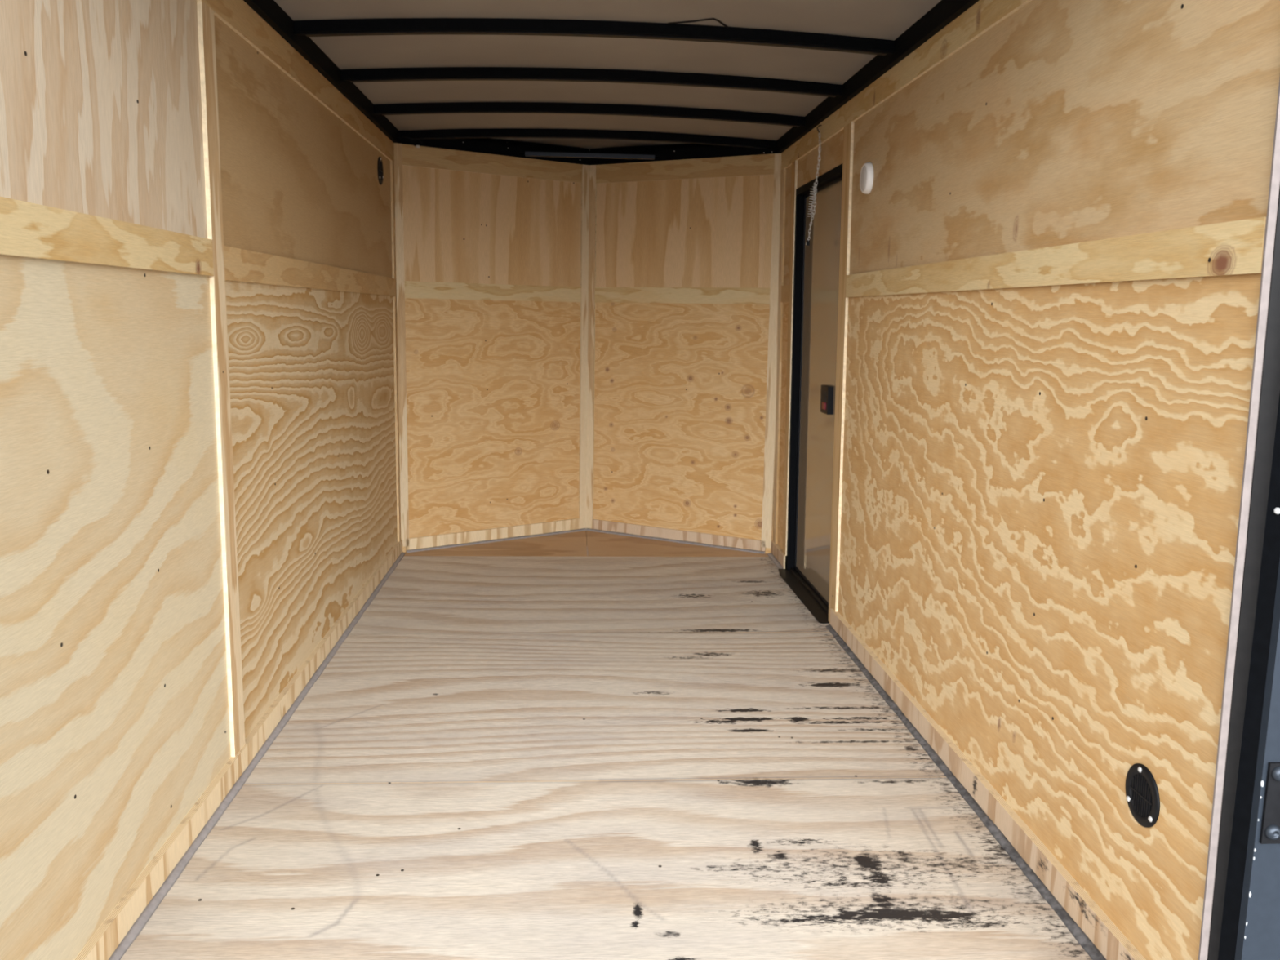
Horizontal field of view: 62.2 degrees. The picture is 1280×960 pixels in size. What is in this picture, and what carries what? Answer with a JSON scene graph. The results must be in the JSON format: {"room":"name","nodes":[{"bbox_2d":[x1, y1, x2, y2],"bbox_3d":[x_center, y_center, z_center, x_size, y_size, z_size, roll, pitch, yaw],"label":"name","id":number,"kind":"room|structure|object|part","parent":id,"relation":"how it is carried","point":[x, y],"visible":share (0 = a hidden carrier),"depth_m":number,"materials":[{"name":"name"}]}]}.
{"room":"cargo space","nodes":[
{"label":"cargo space","id":0,"kind":"room"},
{"bbox_2d":[0,0,397,959],"bbox_3d":[-1.028,-0.309,3.181,0.023,1.897,3.595,0,9,-4],"label":"wall","id":1,"kind":"structure","parent":0,"point":[114,713],"depth_m":2.08,"materials":[{"name":"brown wood"}]},
{"bbox_2d":[0,196,213,275],"bbox_3d":[-0.940,-0.421,1.883,0.010,0.081,1.058,0,9,-4],"label":"trim","id":2,"kind":"structure","parent":1,"relation":"attached to","point":[27,229],"depth_m":1.81,"materials":[{"name":"brown wood"}]},
{"bbox_2d":[196,0,244,756],"bbox_3d":[-0.980,-0.193,2.493,0.010,1.744,0.080,0,9,-4],"label":"trim","id":3,"kind":"structure","parent":1,"relation":"attached to","point":[206,24],"depth_m":2.47,"materials":[{"name":"brown wood"}]},
{"bbox_2d":[74,539,404,959],"bbox_3d":[-1.026,0.595,3.313,0.032,0.066,3.575,0,9,-4],"label":"baseboard","id":4,"kind":"structure","parent":1,"relation":"attached to","point":[112,940],"depth_m":2.42,"materials":[{"name":"brown wood"}]},
{"bbox_2d":[201,0,394,161],"bbox_3d":[-1.007,-1.204,3.037,0.010,0.085,3.585,0,9,-4],"label":"trim","id":5,"kind":"structure","parent":1,"relation":"attached to","point":[240,17],"depth_m":3.10,"materials":[{"name":"beige wood"}]},
{"bbox_2d":[223,245,395,296],"bbox_3d":[-1.050,-0.694,3.663,0.010,0.079,2.392,0,9,-4],"label":"trim","id":6,"kind":"structure","parent":1,"relation":"attached to","point":[240,264],"depth_m":3.12,"materials":[{"name":"beige wood"}]},
{"bbox_2d":[243,0,398,142],"bbox_3d":[-1.025,-1.296,3.014,0.090,0.105,3.630,0,9,-4],"label":"trim","id":7,"kind":"structure","parent":1,"relation":"attached to","point":[268,11],"depth_m":3.30,"materials":[{"name":"black paint"}]},
{"bbox_2d":[377,156,383,185],"bbox_3d":[-1.101,-1.314,4.512,0.008,0.116,0.116,0,9,-4],"label":"air vent","id":8,"kind":"object","parent":1,"relation":"in","point":[380,166],"visible":1,"depth_m":4.50,"materials":[{"name":"black plastic"}]},
{"bbox_2d":[1217,394,1279,959],"bbox_3d":[-0.020,-0.061,1.482,2.120,2.240,0.116,0,9,-4],"label":"door","id":9,"kind":"structure","parent":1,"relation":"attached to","point":[1251,918],"depth_m":1.58,"materials":[{"name":"grey paint"}]},
{"bbox_2d":[1259,762,1279,844],"bbox_3d":[0.971,0.478,1.562,0.100,0.126,0.016,0,9,-4],"label":"strap hinge","id":10,"kind":"object","parent":9,"relation":"attached to","point":[1270,823],"visible":1,"depth_m":1.56,"materials":[{"name":"grey metal"}]},
{"bbox_2d":[402,142,581,552],"bbox_3d":[-0.708,-0.663,5.255,1.073,1.963,0.013,-5,11,-36],"label":"wall","id":11,"kind":"structure","parent":0,"point":[493,386],"depth_m":5.24,"materials":[{"name":"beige wood"}]},
{"bbox_2d":[390,142,408,546],"bbox_3d":[-1.116,-0.603,4.950,0.045,1.865,0.010,-6,11,-36],"label":"trim","id":12,"kind":"structure","parent":11,"relation":"attached to","point":[397,147],"depth_m":4.94,"materials":[{"name":"brown wood"}]},
{"bbox_2d":[393,131,589,164],"bbox_3d":[-0.692,-1.591,5.117,1.078,0.050,0.078,-5,11,-36],"label":"trim","id":13,"kind":"structure","parent":11,"relation":"attached to","point":[461,144],"depth_m":5.04,"materials":[{"name":"black paint"}]},
{"bbox_2d":[402,143,582,182],"bbox_3d":[-0.692,-1.518,5.112,0.985,0.092,0.006,-5,11,-36],"label":"trim","id":14,"kind":"structure","parent":11,"relation":"attached to","point":[423,156],"depth_m":5.09,"materials":[{"name":"beige wood"}]},
{"bbox_2d":[404,280,581,302],"bbox_3d":[-0.702,-0.921,5.205,0.985,0.078,0.006,-5,11,-36],"label":"trim","id":15,"kind":"structure","parent":11,"relation":"attached to","point":[419,290],"depth_m":5.18,"materials":[{"name":"brown wood"}]},
{"bbox_2d":[404,518,586,552],"bbox_3d":[-0.706,0.276,5.393,1.028,0.066,0.026,-5,11,-36],"label":"baseboard","id":16,"kind":"structure","parent":11,"relation":"attached to","point":[527,531],"depth_m":5.36,"materials":[{"name":"brown wood"}]},
{"bbox_2d":[462,137,589,151],"bbox_3d":[-0.705,-1.661,5.126,1.078,0.085,0.030,-5,11,-36],"label":"trim","id":17,"kind":"structure","parent":11,"relation":"attached to","point":[545,146],"depth_m":5.24,"materials":[{"name":"black paint"}]},
{"bbox_2d":[578,164,589,528],"bbox_3d":[-0.292,-0.667,5.548,0.045,1.895,0.010,-5,11,-35],"label":"trim","id":18,"kind":"structure","parent":11,"relation":"attached to","point":[585,168],"depth_m":5.54,"materials":[{"name":"brown wood"}]},
{"bbox_2d":[520,150,659,159],"bbox_3d":[-0.244,-1.588,5.194,0.680,0.026,0.075,0,9,-4],"label":"bar","id":19,"kind":"object","parent":11,"relation":"attached to","point":[527,153],"visible":0.93,"depth_m":5.16,"materials":[{"name":"black metal"}]},
{"bbox_3d":[-0.245,-1.596,5.200,0.680,0.011,0.060,0,9,-4],"label":"mounting plate","id":20,"kind":"part","parent":19,"relation":"part of","materials":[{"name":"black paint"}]},
{"bbox_2d":[590,143,718,152],"bbox_3d":[0.223,-1.654,5.182,1.081,0.085,0.031,6,10,29],"label":"trim","id":21,"kind":"structure","parent":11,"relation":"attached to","point":[629,148],"depth_m":5.28,"materials":[{"name":"black paint"}]},
{"bbox_2d":[120,530,1092,959],"bbox_3d":[-0.157,0.652,3.642,1.950,0.121,4.200,0,9,-4],"label":"floor","id":22,"kind":"structure","parent":0,"point":[537,748],"depth_m":2.56,"materials":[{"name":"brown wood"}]},
{"bbox_2d":[274,0,941,151],"bbox_3d":[-0.126,-1.363,3.377,1.930,0.055,4.297,0,9,-4],"label":"ceiling","id":23,"kind":"structure","parent":0,"point":[886,20],"depth_m":3.44,"materials":[{"name":"white metal"}]},
{"bbox_2d":[398,128,777,148],"bbox_3d":[-0.224,-1.573,4.874,1.800,0.064,0.034,0,9,-4],"label":"bow","id":24,"kind":"object","parent":23,"relation":"attached to","point":[491,132],"visible":0.98,"depth_m":4.86,"materials":[{"name":"black paint"}]},
{"bbox_2d":[402,136,422,147],"bbox_3d":[-1.033,-1.534,4.821,0.094,0.043,0.012,-6,11,-36],"label":"wire","id":25,"kind":"object","parent":24,"relation":"attached to","point":[416,146],"visible":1,"depth_m":4.83,"materials":[{"name":"black plastic"}]},
{"bbox_2d":[373,102,804,127],"bbox_3d":[-0.187,-1.478,4.272,1.800,0.064,0.034,0,9,-4],"label":"bow","id":26,"kind":"object","parent":23,"relation":"attached to","point":[459,107],"visible":0.98,"depth_m":4.25,"materials":[{"name":"black paint"}]},
{"bbox_2d":[340,66,842,97],"bbox_3d":[-0.149,-1.384,3.671,1.800,0.064,0.034,0,9,-4],"label":"bow","id":27,"kind":"object","parent":23,"relation":"attached to","point":[442,73],"visible":0.97,"depth_m":3.65,"materials":[{"name":"black paint"}]},
{"bbox_2d":[293,17,894,55],"bbox_3d":[-0.112,-1.289,3.069,1.800,0.064,0.034,0,9,-4],"label":"bow","id":28,"kind":"object","parent":23,"relation":"attached to","point":[406,26],"visible":0.96,"depth_m":3.05,"materials":[{"name":"black paint"}]},
{"bbox_2d":[667,17,728,27],"bbox_3d":[0.197,-1.307,3.040,0.215,0.009,0.106,-2,9,-18],"label":"wire","id":29,"kind":"object","parent":23,"relation":"attached to","point":[710,19],"visible":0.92,"depth_m":3.02,"materials":[{"name":"black plastic"}]},
{"bbox_2d":[593,174,773,553],"bbox_3d":[0.195,-0.623,5.315,1.076,1.895,0.014,6,10,29],"label":"wall","id":30,"kind":"structure","parent":0,"point":[680,389],"depth_m":5.30,"materials":[{"name":"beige wood"}]},
{"bbox_2d":[586,164,596,528],"bbox_3d":[-0.256,-0.667,5.551,0.042,1.895,0.010,6,10,29],"label":"trim","id":31,"kind":"structure","parent":30,"relation":"attached to","point":[593,185],"depth_m":5.54,"materials":[{"name":"brown wood"}]},
{"bbox_2d":[586,519,765,554],"bbox_3d":[0.163,0.284,5.445,1.031,0.062,0.024,6,10,29],"label":"baseboard","id":32,"kind":"structure","parent":30,"relation":"attached to","point":[745,544],"depth_m":5.42,"materials":[{"name":"brown wood"}]},
{"bbox_2d":[595,287,769,304],"bbox_3d":[0.197,-0.914,5.261,0.989,0.078,0.006,6,10,29],"label":"trim","id":33,"kind":"structure","parent":30,"relation":"attached to","point":[739,295],"depth_m":5.25,"materials":[{"name":"brown wood"}]},
{"bbox_2d":[589,142,777,164],"bbox_3d":[0.210,-1.585,5.172,1.081,0.050,0.078,6,10,29],"label":"trim","id":34,"kind":"structure","parent":30,"relation":"attached to","point":[718,151],"depth_m":5.10,"materials":[{"name":"black paint"}]},
{"bbox_2d":[595,153,774,183],"bbox_3d":[0.207,-1.512,5.168,0.989,0.092,0.006,6,10,29],"label":"trim","id":35,"kind":"structure","parent":30,"relation":"attached to","point":[761,164],"depth_m":5.15,"materials":[{"name":"beige wood"}]},
{"bbox_2d":[760,153,781,548],"bbox_3d":[0.635,-0.591,5.058,0.052,1.865,0.010,6,10,29],"label":"trim","id":36,"kind":"structure","parent":30,"relation":"attached to","point":[770,427],"depth_m":5.07,"materials":[{"name":"brown wood"}]},
{"bbox_2d":[777,0,1279,959],"bbox_3d":[0.774,-0.298,3.296,0.040,1.895,3.583,0,9,-4],"label":"wall","id":37,"kind":"structure","parent":0,"point":[1042,489],"depth_m":2.08,"materials":[{"name":"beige wood"}]},
{"bbox_2d":[767,541,786,568],"bbox_3d":[0.649,0.356,5.027,0.037,0.066,0.315,0,9,-3],"label":"baseboard","id":38,"kind":"structure","parent":37,"relation":"attached to","point":[776,555],"depth_m":5.01,"materials":[{"name":"brown wood"}]},
{"bbox_2d":[772,168,786,543],"bbox_3d":[0.657,-0.530,5.021,0.013,1.818,0.075,0,9,-4],"label":"trim","id":39,"kind":"structure","parent":37,"relation":"attached to","point":[783,180],"depth_m":5.00,"materials":[{"name":"brown wood"}]},
{"bbox_2d":[781,284,788,302],"bbox_3d":[0.666,-0.850,4.844,0.010,0.075,0.175,0,9,-4],"label":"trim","id":40,"kind":"structure","parent":37,"relation":"attached to","point":[784,289],"depth_m":4.84,"materials":[{"name":"beige wood"}]},
{"bbox_2d":[782,160,797,568],"bbox_3d":[0.673,-0.491,4.774,0.013,1.818,0.075,0,9,-4],"label":"trim","id":41,"kind":"structure","parent":37,"relation":"attached to","point":[794,165],"depth_m":4.75,"materials":[{"name":"beige wood"}]},
{"bbox_2d":[777,163,842,623],"bbox_3d":[0.722,-0.357,4.327,0.142,1.703,0.865,0,9,-3],"label":"door","id":42,"kind":"structure","parent":37,"relation":"in","point":[816,265],"depth_m":4.45,"materials":[{"name":"black paint"}]},
{"bbox_3d":[0.719,0.474,4.457,0.142,0.019,0.865,0,9,-4],"label":"sill","id":43,"kind":"part","parent":42,"relation":"part of","materials":[{"name":"black metal"}]},
{"bbox_3d":[0.752,-0.357,4.338,0.026,1.665,0.797,0,9,-3],"label":"panel","id":44,"kind":"part","parent":42,"relation":"part of","materials":[{"name":"brown"}]},
{"bbox_2d":[805,124,821,245],"bbox_3d":[0.682,-1.161,4.194,0.036,0.451,0.190,0,9,-8],"label":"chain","id":45,"kind":"object","parent":37,"relation":"hanging from","point":[807,243],"visible":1,"depth_m":4.17,"materials":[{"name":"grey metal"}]},
{"bbox_2d":[828,121,853,623],"bbox_3d":[0.729,-0.348,3.861,0.013,1.818,0.103,0,9,-4],"label":"trim","id":46,"kind":"structure","parent":37,"relation":"attached to","point":[848,135],"depth_m":3.84,"materials":[{"name":"beige wood"}]},
{"bbox_2d":[859,162,874,194],"bbox_3d":[0.742,-0.990,3.483,0.024,0.102,0.102,0,9,-4],"label":"dome light","id":47,"kind":"object","parent":37,"relation":"attached to","point":[866,179],"visible":1,"depth_m":3.45,"materials":[{"name":"white plastic"}]},
{"bbox_2d":[776,0,979,153],"bbox_3d":[0.788,-1.284,3.128,0.090,0.105,3.630,0,9,-3],"label":"trim","id":48,"kind":"structure","parent":37,"relation":"attached to","point":[945,11],"depth_m":3.21,"materials":[{"name":"black paint"}]},
{"bbox_2d":[781,0,1031,169],"bbox_3d":[0.768,-1.195,3.149,0.010,0.077,3.573,0,9,-4],"label":"trim","id":49,"kind":"structure","parent":37,"relation":"attached to","point":[983,15],"depth_m":2.99,"materials":[{"name":"brown wood"}]},
{"bbox_2d":[825,608,1146,959],"bbox_3d":[0.786,0.699,2.825,0.037,0.070,2.358,0,9,-4],"label":"baseboard","id":50,"kind":"structure","parent":37,"relation":"attached to","point":[1098,935],"depth_m":2.40,"materials":[{"name":"brown wood"}]},
{"bbox_2d":[845,216,1266,297],"bbox_3d":[0.804,-0.507,2.620,0.010,0.077,2.305,0,9,-4],"label":"trim","id":51,"kind":"structure","parent":37,"relation":"attached to","point":[1236,247],"depth_m":1.95,"materials":[{"name":"brown wood"}]},
{"bbox_2d":[1124,763,1159,827],"bbox_3d":[0.861,0.542,1.824,0.008,0.106,0.106,0,9,-3],"label":"air vent","id":52,"kind":"object","parent":37,"relation":"in","point":[1142,793],"visible":1,"depth_m":1.82,"materials":[{"name":"black plastic"}]},
{"bbox_2d":[1198,76,1279,959],"bbox_3d":[0.875,-0.020,1.527,0.017,1.895,0.004,0,9,-4],"label":"trim","id":53,"kind":"structure","parent":37,"relation":"attached to","point":[1274,184],"depth_m":1.54,"materials":[{"name":"white metal"}]},
{"bbox_2d":[1207,186,1279,959],"bbox_3d":[0.895,-0.020,1.527,0.029,1.995,0.006,0,9,-3],"label":"trim","id":54,"kind":"structure","parent":37,"relation":"attached to","point":[1270,380],"depth_m":1.55,"materials":[{"name":"black metal"}]}
]}

